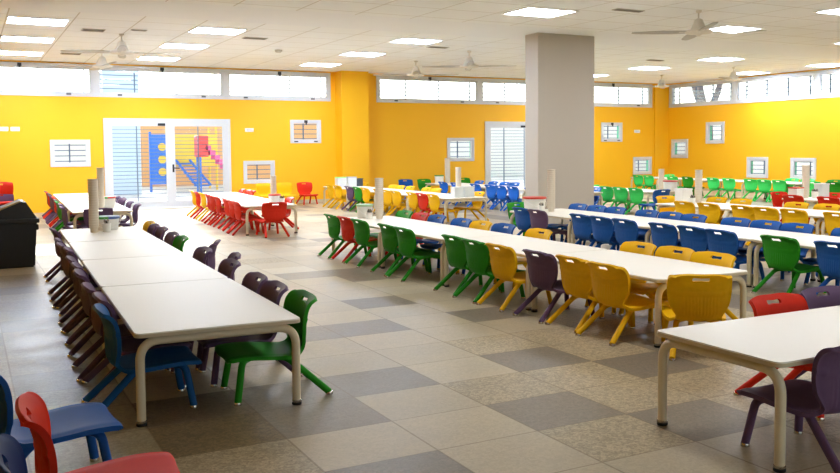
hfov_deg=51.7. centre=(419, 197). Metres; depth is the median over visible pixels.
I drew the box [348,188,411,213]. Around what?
table
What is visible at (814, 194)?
cup
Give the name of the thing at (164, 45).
recessed light
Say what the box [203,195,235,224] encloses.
child chair
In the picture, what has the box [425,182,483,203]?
table
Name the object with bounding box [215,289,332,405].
child chair
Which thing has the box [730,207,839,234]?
table
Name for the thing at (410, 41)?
diffuser
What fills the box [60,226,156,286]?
table
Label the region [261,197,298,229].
child chair
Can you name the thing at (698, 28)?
ceiling fan
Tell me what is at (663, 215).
child chair
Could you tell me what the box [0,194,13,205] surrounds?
child chair
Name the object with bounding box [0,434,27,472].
child chair
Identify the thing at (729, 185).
child chair
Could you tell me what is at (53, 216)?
child chair
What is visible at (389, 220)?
table
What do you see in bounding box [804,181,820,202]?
child chair
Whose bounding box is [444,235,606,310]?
table
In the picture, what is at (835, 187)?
child chair
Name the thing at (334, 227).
child chair
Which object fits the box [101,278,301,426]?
table
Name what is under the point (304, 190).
child chair
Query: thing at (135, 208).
child chair
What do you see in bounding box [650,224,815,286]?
table
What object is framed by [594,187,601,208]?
child chair
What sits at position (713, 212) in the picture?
child chair
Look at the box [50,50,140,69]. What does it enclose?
ceiling fan
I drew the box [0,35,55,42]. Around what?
recessed light
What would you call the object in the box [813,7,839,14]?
recessed light
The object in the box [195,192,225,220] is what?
child chair
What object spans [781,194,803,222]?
child chair
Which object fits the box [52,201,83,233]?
child chair
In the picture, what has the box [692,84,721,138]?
bare tree
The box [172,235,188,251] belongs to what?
child chair
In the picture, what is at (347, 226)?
child chair
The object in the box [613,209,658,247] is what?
child chair
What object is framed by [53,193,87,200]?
table
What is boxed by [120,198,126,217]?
child chair
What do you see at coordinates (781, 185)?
child chair
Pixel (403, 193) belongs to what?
table
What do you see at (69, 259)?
child chair
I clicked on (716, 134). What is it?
wall
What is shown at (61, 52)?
ceiling vent
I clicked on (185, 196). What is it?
floor
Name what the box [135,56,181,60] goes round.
recessed light
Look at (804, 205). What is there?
child chair
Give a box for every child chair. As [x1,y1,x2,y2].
[0,182,12,204]
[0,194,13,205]
[0,375,122,461]
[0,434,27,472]
[15,392,179,472]
[42,191,50,216]
[43,192,70,218]
[44,193,71,220]
[44,227,77,281]
[46,195,72,224]
[48,196,78,226]
[48,238,84,298]
[49,242,91,307]
[51,199,77,227]
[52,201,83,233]
[56,246,97,315]
[58,203,84,235]
[58,256,101,332]
[59,206,85,236]
[63,262,90,339]
[65,269,120,356]
[71,282,170,381]
[81,208,112,228]
[81,291,191,399]
[81,303,201,408]
[119,201,133,222]
[119,203,141,226]
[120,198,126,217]
[142,220,154,231]
[147,223,159,235]
[155,226,168,240]
[164,231,178,245]
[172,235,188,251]
[186,190,214,217]
[189,272,278,370]
[190,191,219,218]
[192,246,212,264]
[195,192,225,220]
[196,280,302,386]
[201,194,223,222]
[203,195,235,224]
[206,239,220,269]
[209,196,243,226]
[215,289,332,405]
[217,198,252,229]
[218,258,240,279]
[221,188,245,212]
[222,199,257,232]
[227,201,263,235]
[227,252,240,280]
[242,190,259,216]
[243,189,250,213]
[255,202,289,237]
[256,183,270,197]
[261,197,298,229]
[276,182,295,203]
[296,182,317,204]
[317,214,366,258]
[323,184,345,207]
[330,185,356,208]
[330,216,377,262]
[341,186,362,210]
[344,218,398,267]
[349,187,373,212]
[360,187,386,211]
[370,210,412,252]
[370,223,429,275]
[372,184,397,207]
[372,189,398,213]
[383,190,405,215]
[385,212,429,256]
[385,226,439,281]
[386,185,404,210]
[387,190,417,215]
[390,186,417,210]
[398,179,415,199]
[400,214,446,260]
[404,187,431,212]
[406,192,434,214]
[415,188,441,215]
[415,193,443,214]
[417,179,430,190]
[420,218,471,269]
[426,194,459,221]
[433,234,499,293]
[438,181,460,203]
[438,220,491,274]
[448,182,466,205]
[452,238,525,303]
[453,191,488,221]
[461,178,469,182]
[461,223,515,278]
[467,184,495,206]
[468,180,483,202]
[476,243,551,311]
[481,184,508,209]
[488,181,498,201]
[491,185,520,210]
[493,228,552,288]
[494,182,509,202]
[495,182,519,204]
[503,186,521,210]
[506,202,525,235]
[512,207,555,240]
[513,249,594,323]
[527,209,566,240]
[545,254,636,333]
[548,203,591,241]
[562,205,611,244]
[569,213,615,249]
[575,261,668,345]
[582,207,626,247]
[585,241,656,314]
[589,216,637,249]
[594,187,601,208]
[599,186,626,210]
[611,218,649,250]
[613,187,640,211]
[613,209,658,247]
[618,246,694,323]
[625,188,655,214]
[632,175,651,188]
[637,211,682,255]
[639,189,670,209]
[643,175,655,193]
[648,222,682,253]
[652,251,738,325]
[656,195,674,215]
[661,274,731,360]
[666,176,683,195]
[673,201,694,217]
[676,225,733,267]
[677,214,706,245]
[681,177,704,195]
[694,197,726,217]
[697,202,720,223]
[704,177,729,197]
[704,228,765,283]
[707,217,753,266]
[719,198,752,220]
[721,178,743,199]
[730,205,754,246]
[733,293,824,420]
[736,346,839,472]
[737,220,786,274]
[741,179,767,200]
[747,207,779,246]
[751,235,826,294]
[752,223,817,280]
[754,179,773,201]
[768,180,787,201]
[770,191,786,221]
[773,178,799,190]
[780,208,826,234]
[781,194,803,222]
[784,202,808,208]
[794,285,839,378]
[802,228,839,285]
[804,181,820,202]
[808,192,839,223]
[813,203,839,229]
[813,241,839,293]
[816,196,839,210]
[816,212,839,255]
[825,182,839,195]
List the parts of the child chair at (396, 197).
backrest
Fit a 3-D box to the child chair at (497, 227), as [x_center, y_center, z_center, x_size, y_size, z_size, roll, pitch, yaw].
[0.888,0.660,10.898,0.683,0.649,0.484,-2,4,-27]
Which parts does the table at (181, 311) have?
leg frame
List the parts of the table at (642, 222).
leg frame, leg frame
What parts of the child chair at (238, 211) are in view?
leg, backrest, leg, seat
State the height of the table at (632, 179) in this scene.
0.550 m
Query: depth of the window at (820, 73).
26.88 m
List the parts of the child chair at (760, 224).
seat, backrest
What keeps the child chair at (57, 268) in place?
on the floor at (422, 379)
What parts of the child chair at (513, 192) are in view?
backrest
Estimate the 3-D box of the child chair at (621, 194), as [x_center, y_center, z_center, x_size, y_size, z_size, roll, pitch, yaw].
[4.971,0.064,20.907,0.676,0.649,0.480,-2,4,-27]
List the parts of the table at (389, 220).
leg frame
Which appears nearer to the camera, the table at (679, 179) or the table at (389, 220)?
the table at (389, 220)
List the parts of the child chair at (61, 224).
backrest, seat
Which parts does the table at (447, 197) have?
leg frame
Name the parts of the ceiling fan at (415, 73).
blade, motor, blade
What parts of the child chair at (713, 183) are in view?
backrest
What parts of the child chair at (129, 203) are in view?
backrest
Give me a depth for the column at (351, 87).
26.39 m
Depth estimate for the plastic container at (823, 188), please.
17.43 m
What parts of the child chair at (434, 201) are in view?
backrest, seat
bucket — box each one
[98,215,119,230]
[104,196,115,207]
[268,194,280,201]
[356,204,372,217]
[434,175,443,183]
[523,196,546,210]
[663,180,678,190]
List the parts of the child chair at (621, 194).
backrest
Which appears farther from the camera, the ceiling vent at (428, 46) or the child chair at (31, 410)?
the ceiling vent at (428, 46)
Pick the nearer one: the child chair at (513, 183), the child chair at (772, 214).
the child chair at (772, 214)
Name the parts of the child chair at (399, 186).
backrest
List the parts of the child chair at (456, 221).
seat, leg, backrest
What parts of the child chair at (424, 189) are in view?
backrest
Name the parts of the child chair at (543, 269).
leg, backrest, seat, leg, leg, leg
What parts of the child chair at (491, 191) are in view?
backrest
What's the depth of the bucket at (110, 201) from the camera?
16.04 m
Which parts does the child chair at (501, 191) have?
backrest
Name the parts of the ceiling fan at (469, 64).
blade, motor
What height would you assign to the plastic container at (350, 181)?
0.285 m
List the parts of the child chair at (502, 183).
backrest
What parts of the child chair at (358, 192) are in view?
backrest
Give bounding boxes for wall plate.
[0,127,7,130]
[10,127,19,130]
[245,128,253,131]
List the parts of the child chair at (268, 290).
leg, leg, seat, backrest, leg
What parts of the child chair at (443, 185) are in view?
backrest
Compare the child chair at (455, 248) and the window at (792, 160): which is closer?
the child chair at (455, 248)
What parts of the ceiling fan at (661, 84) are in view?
blade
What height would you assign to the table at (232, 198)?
0.550 m
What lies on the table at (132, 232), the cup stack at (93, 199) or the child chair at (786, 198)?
the cup stack at (93, 199)
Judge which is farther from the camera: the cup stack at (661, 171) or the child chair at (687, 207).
the cup stack at (661, 171)
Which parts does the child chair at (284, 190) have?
backrest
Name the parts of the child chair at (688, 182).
backrest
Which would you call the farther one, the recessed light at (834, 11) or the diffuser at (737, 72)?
the diffuser at (737, 72)
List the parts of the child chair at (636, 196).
leg, backrest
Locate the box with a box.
[357,178,362,185]
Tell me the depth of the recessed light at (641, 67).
26.07 m
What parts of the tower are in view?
panel, post, post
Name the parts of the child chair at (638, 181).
backrest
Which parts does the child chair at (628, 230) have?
backrest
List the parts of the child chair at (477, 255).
leg, backrest, leg, seat, leg, leg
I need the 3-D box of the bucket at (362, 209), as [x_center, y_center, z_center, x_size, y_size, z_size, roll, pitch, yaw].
[-0.848,0.206,13.286,0.265,0.212,0.276,-2,4,-28]
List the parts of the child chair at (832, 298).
leg, backrest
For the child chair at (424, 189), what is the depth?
21.55 m
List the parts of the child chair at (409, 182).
backrest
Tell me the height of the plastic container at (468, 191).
0.225 m
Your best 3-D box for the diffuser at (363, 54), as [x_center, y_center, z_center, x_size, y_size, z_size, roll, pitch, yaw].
[-1.428,-3.567,21.567,0.920,0.010,0.740,-2,4,-28]
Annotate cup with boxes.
[102,223,110,231]
[366,212,372,218]
[689,198,695,203]
[811,191,818,197]
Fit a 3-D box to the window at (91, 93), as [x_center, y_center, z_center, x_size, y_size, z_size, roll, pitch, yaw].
[-10.417,-3.084,22.550,3.660,0.860,0.305,-2,4,-28]
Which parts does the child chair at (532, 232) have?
seat, backrest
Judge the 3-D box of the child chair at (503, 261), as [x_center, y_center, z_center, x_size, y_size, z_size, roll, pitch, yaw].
[0.978,0.777,8.804,0.683,0.649,0.484,-2,4,-27]
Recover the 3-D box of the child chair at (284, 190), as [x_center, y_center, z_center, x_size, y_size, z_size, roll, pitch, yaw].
[-3.895,-0.104,25.198,0.480,0.649,0.676,-2,4,-24]
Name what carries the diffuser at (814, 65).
attached to the recessed light at (823, 64)
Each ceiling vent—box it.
[60,52,80,54]
[81,28,104,31]
[242,37,267,39]
[426,46,449,48]
[612,8,644,12]
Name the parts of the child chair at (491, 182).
backrest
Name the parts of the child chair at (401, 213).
seat, backrest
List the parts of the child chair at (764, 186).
backrest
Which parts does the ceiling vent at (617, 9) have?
frame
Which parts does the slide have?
post, post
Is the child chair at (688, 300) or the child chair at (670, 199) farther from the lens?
the child chair at (670, 199)
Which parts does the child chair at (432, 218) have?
seat, backrest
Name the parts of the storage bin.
lid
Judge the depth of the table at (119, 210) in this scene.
15.43 m
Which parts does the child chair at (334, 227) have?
leg, backrest, leg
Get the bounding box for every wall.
[0,60,653,212]
[54,127,645,183]
[140,125,316,186]
[668,67,839,190]
[677,125,812,174]
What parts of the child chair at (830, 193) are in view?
backrest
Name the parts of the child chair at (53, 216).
leg, backrest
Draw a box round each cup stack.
[87,179,98,232]
[96,168,104,207]
[270,176,275,193]
[375,178,383,218]
[445,158,449,182]
[455,167,460,186]
[547,169,555,211]
[658,169,663,189]
[695,170,702,202]
[802,165,809,197]
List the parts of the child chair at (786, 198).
backrest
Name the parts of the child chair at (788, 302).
leg, backrest, leg, seat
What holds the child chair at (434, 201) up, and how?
on the floor at (422, 379)
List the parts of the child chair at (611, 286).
leg, backrest, leg, leg, seat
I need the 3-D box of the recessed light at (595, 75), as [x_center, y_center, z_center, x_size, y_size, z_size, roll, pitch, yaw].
[5.570,-4.012,28.500,1.050,0.020,0.800,-2,4,-28]
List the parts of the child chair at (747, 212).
backrest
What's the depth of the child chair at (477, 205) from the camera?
19.15 m
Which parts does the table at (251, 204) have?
leg frame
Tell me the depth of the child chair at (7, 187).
16.21 m
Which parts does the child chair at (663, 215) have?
seat, backrest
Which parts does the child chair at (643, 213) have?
backrest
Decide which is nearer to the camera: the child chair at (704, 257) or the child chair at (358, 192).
the child chair at (704, 257)
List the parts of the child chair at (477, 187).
backrest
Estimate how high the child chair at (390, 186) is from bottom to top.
0.649 m
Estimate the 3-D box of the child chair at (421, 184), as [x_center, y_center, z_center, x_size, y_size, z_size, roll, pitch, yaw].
[0.219,-0.256,27.294,0.480,0.649,0.676,-2,4,-28]
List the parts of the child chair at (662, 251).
seat, leg, backrest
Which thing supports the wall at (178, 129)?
on the floor at (185, 196)
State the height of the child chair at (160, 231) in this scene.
0.649 m
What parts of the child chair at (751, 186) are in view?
backrest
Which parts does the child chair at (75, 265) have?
leg, leg, backrest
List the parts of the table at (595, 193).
leg frame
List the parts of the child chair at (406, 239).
leg, backrest, leg, seat, leg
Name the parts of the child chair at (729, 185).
backrest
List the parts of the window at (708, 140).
sash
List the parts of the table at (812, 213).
leg frame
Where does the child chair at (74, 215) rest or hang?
on the floor at (422, 379)
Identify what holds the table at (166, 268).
on the floor at (422, 379)
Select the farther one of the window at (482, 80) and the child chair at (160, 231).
the window at (482, 80)
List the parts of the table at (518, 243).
leg frame, leg frame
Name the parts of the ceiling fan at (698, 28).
blade, blade, motor, blade, blade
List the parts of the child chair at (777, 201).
backrest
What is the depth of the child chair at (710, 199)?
16.30 m
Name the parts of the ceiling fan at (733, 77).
blade, motor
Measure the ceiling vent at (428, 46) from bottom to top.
0.020 m
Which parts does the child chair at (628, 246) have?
seat, backrest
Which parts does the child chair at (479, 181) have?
backrest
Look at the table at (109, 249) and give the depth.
9.31 m
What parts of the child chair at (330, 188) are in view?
backrest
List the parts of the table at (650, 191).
leg frame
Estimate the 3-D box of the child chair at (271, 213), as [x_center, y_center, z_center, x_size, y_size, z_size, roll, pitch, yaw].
[-2.760,0.396,16.134,0.480,0.649,0.676,-2,4,-28]
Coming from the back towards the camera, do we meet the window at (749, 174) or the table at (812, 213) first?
the window at (749, 174)
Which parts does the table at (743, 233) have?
leg frame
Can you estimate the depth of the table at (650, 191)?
20.43 m
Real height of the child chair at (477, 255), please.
0.649 m
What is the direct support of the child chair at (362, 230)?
on the floor at (422, 379)
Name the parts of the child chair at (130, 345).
leg, leg, backrest, seat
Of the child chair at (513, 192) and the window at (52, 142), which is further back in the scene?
the window at (52, 142)
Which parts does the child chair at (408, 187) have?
backrest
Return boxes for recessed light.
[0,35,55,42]
[0,50,44,55]
[5,16,69,26]
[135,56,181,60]
[158,43,210,48]
[187,26,247,34]
[299,62,341,66]
[339,51,386,56]
[388,38,443,44]
[501,6,578,17]
[594,74,608,76]
[626,66,671,69]
[696,57,745,61]
[708,25,763,32]
[730,71,771,74]
[804,63,839,66]
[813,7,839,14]
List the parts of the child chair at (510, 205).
backrest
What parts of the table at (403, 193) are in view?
leg frame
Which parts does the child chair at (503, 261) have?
leg, backrest, leg, seat, leg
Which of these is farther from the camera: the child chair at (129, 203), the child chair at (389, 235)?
the child chair at (129, 203)
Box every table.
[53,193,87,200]
[57,197,87,220]
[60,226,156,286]
[61,201,119,227]
[66,205,132,228]
[69,238,184,285]
[82,254,226,349]
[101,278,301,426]
[196,192,251,220]
[210,196,271,223]
[227,200,297,235]
[323,186,374,208]
[331,216,441,267]
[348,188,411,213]
[380,224,511,285]
[384,190,445,213]
[408,194,486,223]
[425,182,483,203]
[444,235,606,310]
[454,184,517,207]
[486,187,524,207]
[510,208,621,242]
[524,190,602,207]
[531,250,747,347]
[571,215,707,243]
[594,186,628,209]
[600,188,674,213]
[631,177,678,189]
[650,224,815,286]
[655,202,770,217]
[657,305,839,472]
[658,178,719,189]
[702,179,765,198]
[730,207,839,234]
[744,181,813,198]
[753,235,839,287]
[782,197,839,223]
[821,215,838,234]
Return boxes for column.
[100,71,141,194]
[335,71,369,201]
[525,33,593,223]
[654,83,668,183]
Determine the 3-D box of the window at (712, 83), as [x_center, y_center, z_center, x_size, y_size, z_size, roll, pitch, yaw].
[10.246,-3.753,31.394,0.255,0.860,3.150,-2,4,-28]
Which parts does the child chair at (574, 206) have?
seat, backrest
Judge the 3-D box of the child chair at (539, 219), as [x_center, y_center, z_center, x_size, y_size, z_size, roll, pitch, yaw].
[2.000,0.498,13.619,0.683,0.649,0.484,-2,4,-26]
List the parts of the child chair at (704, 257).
seat, backrest, leg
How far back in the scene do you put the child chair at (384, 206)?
21.03 m
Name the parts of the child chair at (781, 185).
backrest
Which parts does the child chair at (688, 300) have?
leg, leg, seat, backrest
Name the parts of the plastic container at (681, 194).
lid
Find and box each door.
[103,118,231,208]
[485,121,524,193]
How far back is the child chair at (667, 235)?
10.87 m
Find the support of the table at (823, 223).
on the floor at (422, 379)
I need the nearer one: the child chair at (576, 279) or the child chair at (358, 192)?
the child chair at (576, 279)
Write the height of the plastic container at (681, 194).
0.265 m
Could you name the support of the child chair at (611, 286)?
on the floor at (422, 379)
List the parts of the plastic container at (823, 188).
lid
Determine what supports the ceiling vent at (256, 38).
in the ceiling
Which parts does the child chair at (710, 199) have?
backrest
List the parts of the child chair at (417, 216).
backrest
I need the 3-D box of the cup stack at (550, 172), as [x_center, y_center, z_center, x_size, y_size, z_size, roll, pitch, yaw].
[2.161,-0.116,14.269,0.137,0.694,0.137,-2,3,-19]
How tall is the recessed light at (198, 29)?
0.020 m
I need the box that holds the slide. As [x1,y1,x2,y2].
[194,136,222,192]
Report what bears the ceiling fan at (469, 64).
hanging from the ceiling
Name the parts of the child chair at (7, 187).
backrest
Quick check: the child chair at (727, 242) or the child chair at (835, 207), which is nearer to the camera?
the child chair at (727, 242)
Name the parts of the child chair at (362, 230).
leg, backrest, leg, seat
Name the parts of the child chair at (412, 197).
backrest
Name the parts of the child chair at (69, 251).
leg, backrest, leg, seat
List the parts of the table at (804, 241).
leg frame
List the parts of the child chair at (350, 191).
backrest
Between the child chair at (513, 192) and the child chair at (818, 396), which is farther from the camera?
the child chair at (513, 192)
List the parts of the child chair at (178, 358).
leg, backrest, leg, seat, leg, leg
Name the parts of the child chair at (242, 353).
leg, leg, seat, backrest, leg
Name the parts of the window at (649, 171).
sash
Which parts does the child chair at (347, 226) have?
leg, backrest, leg, seat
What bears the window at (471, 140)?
in the wall at (407, 140)
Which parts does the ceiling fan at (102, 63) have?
blade, motor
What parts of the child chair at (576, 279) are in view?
leg, backrest, leg, seat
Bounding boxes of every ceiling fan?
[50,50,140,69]
[61,34,172,58]
[374,61,457,78]
[422,51,491,70]
[626,75,696,88]
[631,10,766,39]
[696,67,770,81]
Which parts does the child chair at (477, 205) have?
seat, backrest, leg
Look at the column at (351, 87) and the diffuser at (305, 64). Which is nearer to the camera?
the diffuser at (305, 64)
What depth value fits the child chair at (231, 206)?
16.93 m
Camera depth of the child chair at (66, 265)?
9.00 m
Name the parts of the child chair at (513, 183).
backrest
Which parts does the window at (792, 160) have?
sash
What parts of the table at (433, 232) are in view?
leg frame, leg frame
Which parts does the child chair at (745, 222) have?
backrest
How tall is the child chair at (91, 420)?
0.649 m
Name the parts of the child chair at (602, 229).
backrest, seat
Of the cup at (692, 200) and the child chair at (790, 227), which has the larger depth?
the cup at (692, 200)
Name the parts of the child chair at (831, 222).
backrest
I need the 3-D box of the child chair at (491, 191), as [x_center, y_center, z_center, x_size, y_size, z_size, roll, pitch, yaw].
[2.019,-0.024,22.906,0.676,0.649,0.480,-2,4,-25]
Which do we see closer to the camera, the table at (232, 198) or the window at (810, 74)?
the table at (232, 198)
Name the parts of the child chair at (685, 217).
backrest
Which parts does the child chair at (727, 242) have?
backrest, seat, leg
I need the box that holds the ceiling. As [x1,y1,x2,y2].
[0,0,839,83]
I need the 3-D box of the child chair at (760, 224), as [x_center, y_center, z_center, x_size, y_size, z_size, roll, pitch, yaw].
[4.263,0.624,11.042,0.683,0.649,0.484,-2,4,-26]
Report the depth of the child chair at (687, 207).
15.21 m
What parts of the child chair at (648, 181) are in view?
backrest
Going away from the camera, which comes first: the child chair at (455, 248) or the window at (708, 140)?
the child chair at (455, 248)
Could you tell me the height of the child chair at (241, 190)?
0.649 m
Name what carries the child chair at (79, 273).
on the floor at (422, 379)
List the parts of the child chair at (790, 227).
seat, leg, backrest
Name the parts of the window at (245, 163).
sash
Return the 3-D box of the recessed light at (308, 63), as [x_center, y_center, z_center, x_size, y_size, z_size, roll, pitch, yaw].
[-2.775,-3.697,24.132,0.980,0.020,0.800,-2,4,-28]
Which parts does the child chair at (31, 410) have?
backrest, seat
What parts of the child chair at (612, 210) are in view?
backrest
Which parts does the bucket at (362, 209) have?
lid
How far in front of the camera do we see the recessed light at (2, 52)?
20.74 m
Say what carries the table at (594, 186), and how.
on the floor at (422, 379)
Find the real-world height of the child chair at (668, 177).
0.649 m
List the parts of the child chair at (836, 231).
leg, seat, backrest, leg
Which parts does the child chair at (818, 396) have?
leg, seat, leg, leg, backrest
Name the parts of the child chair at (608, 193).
backrest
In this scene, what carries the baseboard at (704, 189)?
attached to the wall at (779, 131)
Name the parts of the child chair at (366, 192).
backrest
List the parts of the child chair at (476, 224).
backrest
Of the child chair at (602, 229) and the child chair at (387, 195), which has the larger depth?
the child chair at (387, 195)
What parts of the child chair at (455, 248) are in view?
leg, backrest, leg, leg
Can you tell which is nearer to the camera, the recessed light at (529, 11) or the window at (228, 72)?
the recessed light at (529, 11)
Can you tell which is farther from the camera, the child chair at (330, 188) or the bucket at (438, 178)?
the bucket at (438, 178)
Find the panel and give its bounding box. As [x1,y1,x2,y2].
[149,132,166,191]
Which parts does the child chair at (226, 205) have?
leg, backrest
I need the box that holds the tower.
[166,128,217,189]
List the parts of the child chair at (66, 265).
leg, leg, backrest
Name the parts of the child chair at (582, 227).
backrest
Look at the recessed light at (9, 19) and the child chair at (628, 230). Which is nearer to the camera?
the child chair at (628, 230)
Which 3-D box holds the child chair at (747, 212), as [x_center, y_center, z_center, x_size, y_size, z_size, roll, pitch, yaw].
[5.406,0.439,14.166,0.683,0.649,0.484,-2,4,-25]
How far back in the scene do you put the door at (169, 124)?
24.33 m
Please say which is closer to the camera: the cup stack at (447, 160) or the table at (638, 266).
the table at (638, 266)
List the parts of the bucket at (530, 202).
lid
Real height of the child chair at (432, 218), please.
0.649 m
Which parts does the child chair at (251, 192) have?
backrest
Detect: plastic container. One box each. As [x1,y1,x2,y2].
[335,177,346,186]
[346,177,356,186]
[450,187,462,197]
[460,186,474,196]
[674,188,692,201]
[788,187,803,197]
[814,183,829,196]
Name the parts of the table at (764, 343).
leg frame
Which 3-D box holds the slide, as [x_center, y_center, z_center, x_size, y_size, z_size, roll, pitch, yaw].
[-7.652,-1.263,33.230,1.833,2.200,0.600,-2,4,-28]
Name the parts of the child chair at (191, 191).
backrest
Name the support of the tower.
on the floor at (185, 196)
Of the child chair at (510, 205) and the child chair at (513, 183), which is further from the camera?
the child chair at (513, 183)
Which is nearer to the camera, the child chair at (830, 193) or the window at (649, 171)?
the child chair at (830, 193)
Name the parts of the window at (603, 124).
sash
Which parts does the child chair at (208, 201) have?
backrest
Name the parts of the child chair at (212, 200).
leg, backrest, leg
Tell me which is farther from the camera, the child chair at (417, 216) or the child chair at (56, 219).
the child chair at (56, 219)
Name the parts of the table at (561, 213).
leg frame, leg frame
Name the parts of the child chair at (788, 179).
backrest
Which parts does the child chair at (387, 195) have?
backrest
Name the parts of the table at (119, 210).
leg frame, leg frame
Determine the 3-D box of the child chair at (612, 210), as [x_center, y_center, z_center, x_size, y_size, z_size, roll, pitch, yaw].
[2.953,0.481,13.774,0.683,0.649,0.484,-2,4,-25]
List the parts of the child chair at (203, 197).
leg, backrest, leg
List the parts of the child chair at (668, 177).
backrest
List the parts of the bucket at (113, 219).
lid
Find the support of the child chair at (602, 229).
on the floor at (422, 379)
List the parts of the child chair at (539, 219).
backrest, seat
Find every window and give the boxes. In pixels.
[0,61,94,96]
[50,140,90,166]
[94,65,225,98]
[225,69,330,100]
[243,160,274,183]
[290,120,320,142]
[376,76,479,103]
[447,138,473,160]
[480,78,524,104]
[594,82,651,107]
[601,122,622,141]
[633,157,651,174]
[669,81,734,107]
[671,139,687,157]
[706,121,724,143]
[734,71,816,103]
[746,157,767,177]
[790,158,816,179]
[816,68,839,97]
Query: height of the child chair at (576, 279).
0.649 m
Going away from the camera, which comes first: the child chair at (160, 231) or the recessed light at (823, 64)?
the child chair at (160, 231)
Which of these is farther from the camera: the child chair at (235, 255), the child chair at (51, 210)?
the child chair at (51, 210)
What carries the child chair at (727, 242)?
on the floor at (422, 379)
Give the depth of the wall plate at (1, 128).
22.36 m
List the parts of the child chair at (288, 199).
backrest, leg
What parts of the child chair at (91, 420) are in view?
backrest, leg, seat, leg, leg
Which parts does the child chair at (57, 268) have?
leg, leg, backrest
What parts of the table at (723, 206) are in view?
leg frame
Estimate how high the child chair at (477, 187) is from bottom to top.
0.649 m
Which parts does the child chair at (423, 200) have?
backrest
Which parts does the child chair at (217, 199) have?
leg, backrest, leg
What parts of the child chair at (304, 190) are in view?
backrest, seat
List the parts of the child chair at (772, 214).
backrest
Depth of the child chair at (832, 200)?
16.17 m
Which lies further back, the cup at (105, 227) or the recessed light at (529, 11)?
the recessed light at (529, 11)
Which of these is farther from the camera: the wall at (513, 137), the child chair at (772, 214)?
the wall at (513, 137)
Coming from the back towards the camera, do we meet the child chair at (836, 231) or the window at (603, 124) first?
the window at (603, 124)
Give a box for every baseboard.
[292,199,335,202]
[694,188,809,195]
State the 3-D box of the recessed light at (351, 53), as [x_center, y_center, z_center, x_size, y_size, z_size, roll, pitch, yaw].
[-1.428,-3.564,21.567,0.980,0.020,0.800,-2,4,-28]
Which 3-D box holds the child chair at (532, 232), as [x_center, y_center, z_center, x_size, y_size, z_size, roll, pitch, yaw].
[1.228,0.700,10.140,0.683,0.649,0.484,-2,4,-27]
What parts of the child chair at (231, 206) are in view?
leg, backrest, seat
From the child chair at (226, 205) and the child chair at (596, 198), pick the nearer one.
the child chair at (226, 205)
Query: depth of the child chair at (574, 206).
14.67 m
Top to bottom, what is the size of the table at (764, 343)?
0.550 m
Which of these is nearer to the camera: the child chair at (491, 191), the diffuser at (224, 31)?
the diffuser at (224, 31)
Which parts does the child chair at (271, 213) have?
leg, seat, backrest, leg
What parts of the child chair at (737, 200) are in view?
backrest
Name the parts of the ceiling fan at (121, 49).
blade, motor, blade, blade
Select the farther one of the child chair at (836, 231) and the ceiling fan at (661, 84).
the ceiling fan at (661, 84)
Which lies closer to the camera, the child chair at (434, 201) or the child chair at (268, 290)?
the child chair at (268, 290)
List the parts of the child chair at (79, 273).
leg, leg, backrest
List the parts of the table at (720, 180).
leg frame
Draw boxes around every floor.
[0,190,839,472]
[114,175,801,201]
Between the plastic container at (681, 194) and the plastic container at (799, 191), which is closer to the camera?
the plastic container at (681, 194)
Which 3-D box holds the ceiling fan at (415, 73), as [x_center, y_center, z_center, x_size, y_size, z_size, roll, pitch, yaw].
[-0.112,-3.470,23.440,1.669,0.440,1.669,3,4,44]
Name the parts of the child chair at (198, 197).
backrest, leg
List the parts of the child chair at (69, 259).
leg, backrest, leg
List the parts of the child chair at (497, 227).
backrest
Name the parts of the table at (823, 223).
leg frame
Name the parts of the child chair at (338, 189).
backrest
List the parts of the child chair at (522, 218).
backrest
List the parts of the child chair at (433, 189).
backrest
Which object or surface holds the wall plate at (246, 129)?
attached to the wall at (407, 140)
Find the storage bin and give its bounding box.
[0,199,39,268]
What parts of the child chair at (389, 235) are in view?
leg, backrest, leg, seat, leg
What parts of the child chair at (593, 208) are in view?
backrest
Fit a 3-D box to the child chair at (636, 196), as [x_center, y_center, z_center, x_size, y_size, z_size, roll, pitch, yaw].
[5.235,0.086,20.460,0.676,0.649,0.480,-2,4,-25]
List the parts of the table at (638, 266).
leg frame, leg frame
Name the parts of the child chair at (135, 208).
seat, backrest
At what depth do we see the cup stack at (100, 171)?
15.78 m
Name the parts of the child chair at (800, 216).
backrest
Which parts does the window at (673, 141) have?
sash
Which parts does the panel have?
post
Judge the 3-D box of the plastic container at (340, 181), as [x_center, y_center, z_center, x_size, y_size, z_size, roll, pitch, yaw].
[-2.208,-0.430,24.147,0.276,0.285,0.216,-2,4,-28]
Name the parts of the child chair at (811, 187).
backrest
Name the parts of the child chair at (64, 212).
backrest, seat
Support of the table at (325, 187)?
on the floor at (422, 379)
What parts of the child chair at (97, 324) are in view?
leg, leg, backrest, seat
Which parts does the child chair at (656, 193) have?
seat, backrest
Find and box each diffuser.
[139,57,179,60]
[191,28,244,34]
[304,63,339,66]
[343,52,381,56]
[393,39,436,43]
[507,8,572,16]
[631,67,663,69]
[703,58,738,60]
[737,72,763,73]
[811,64,839,66]
[819,9,839,13]
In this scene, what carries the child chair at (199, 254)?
on the floor at (422, 379)
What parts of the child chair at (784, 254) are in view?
leg, backrest, leg, seat, leg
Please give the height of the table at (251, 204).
0.550 m
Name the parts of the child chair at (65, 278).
leg, backrest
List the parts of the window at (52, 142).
sash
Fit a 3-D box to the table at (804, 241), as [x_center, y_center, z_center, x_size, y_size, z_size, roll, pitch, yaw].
[4.606,0.772,9.194,1.082,0.550,1.800,-2,4,-25]
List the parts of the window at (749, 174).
sash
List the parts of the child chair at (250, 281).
leg, backrest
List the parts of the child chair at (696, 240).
backrest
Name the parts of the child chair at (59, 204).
seat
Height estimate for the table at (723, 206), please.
0.550 m
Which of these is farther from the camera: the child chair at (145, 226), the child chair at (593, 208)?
the child chair at (593, 208)

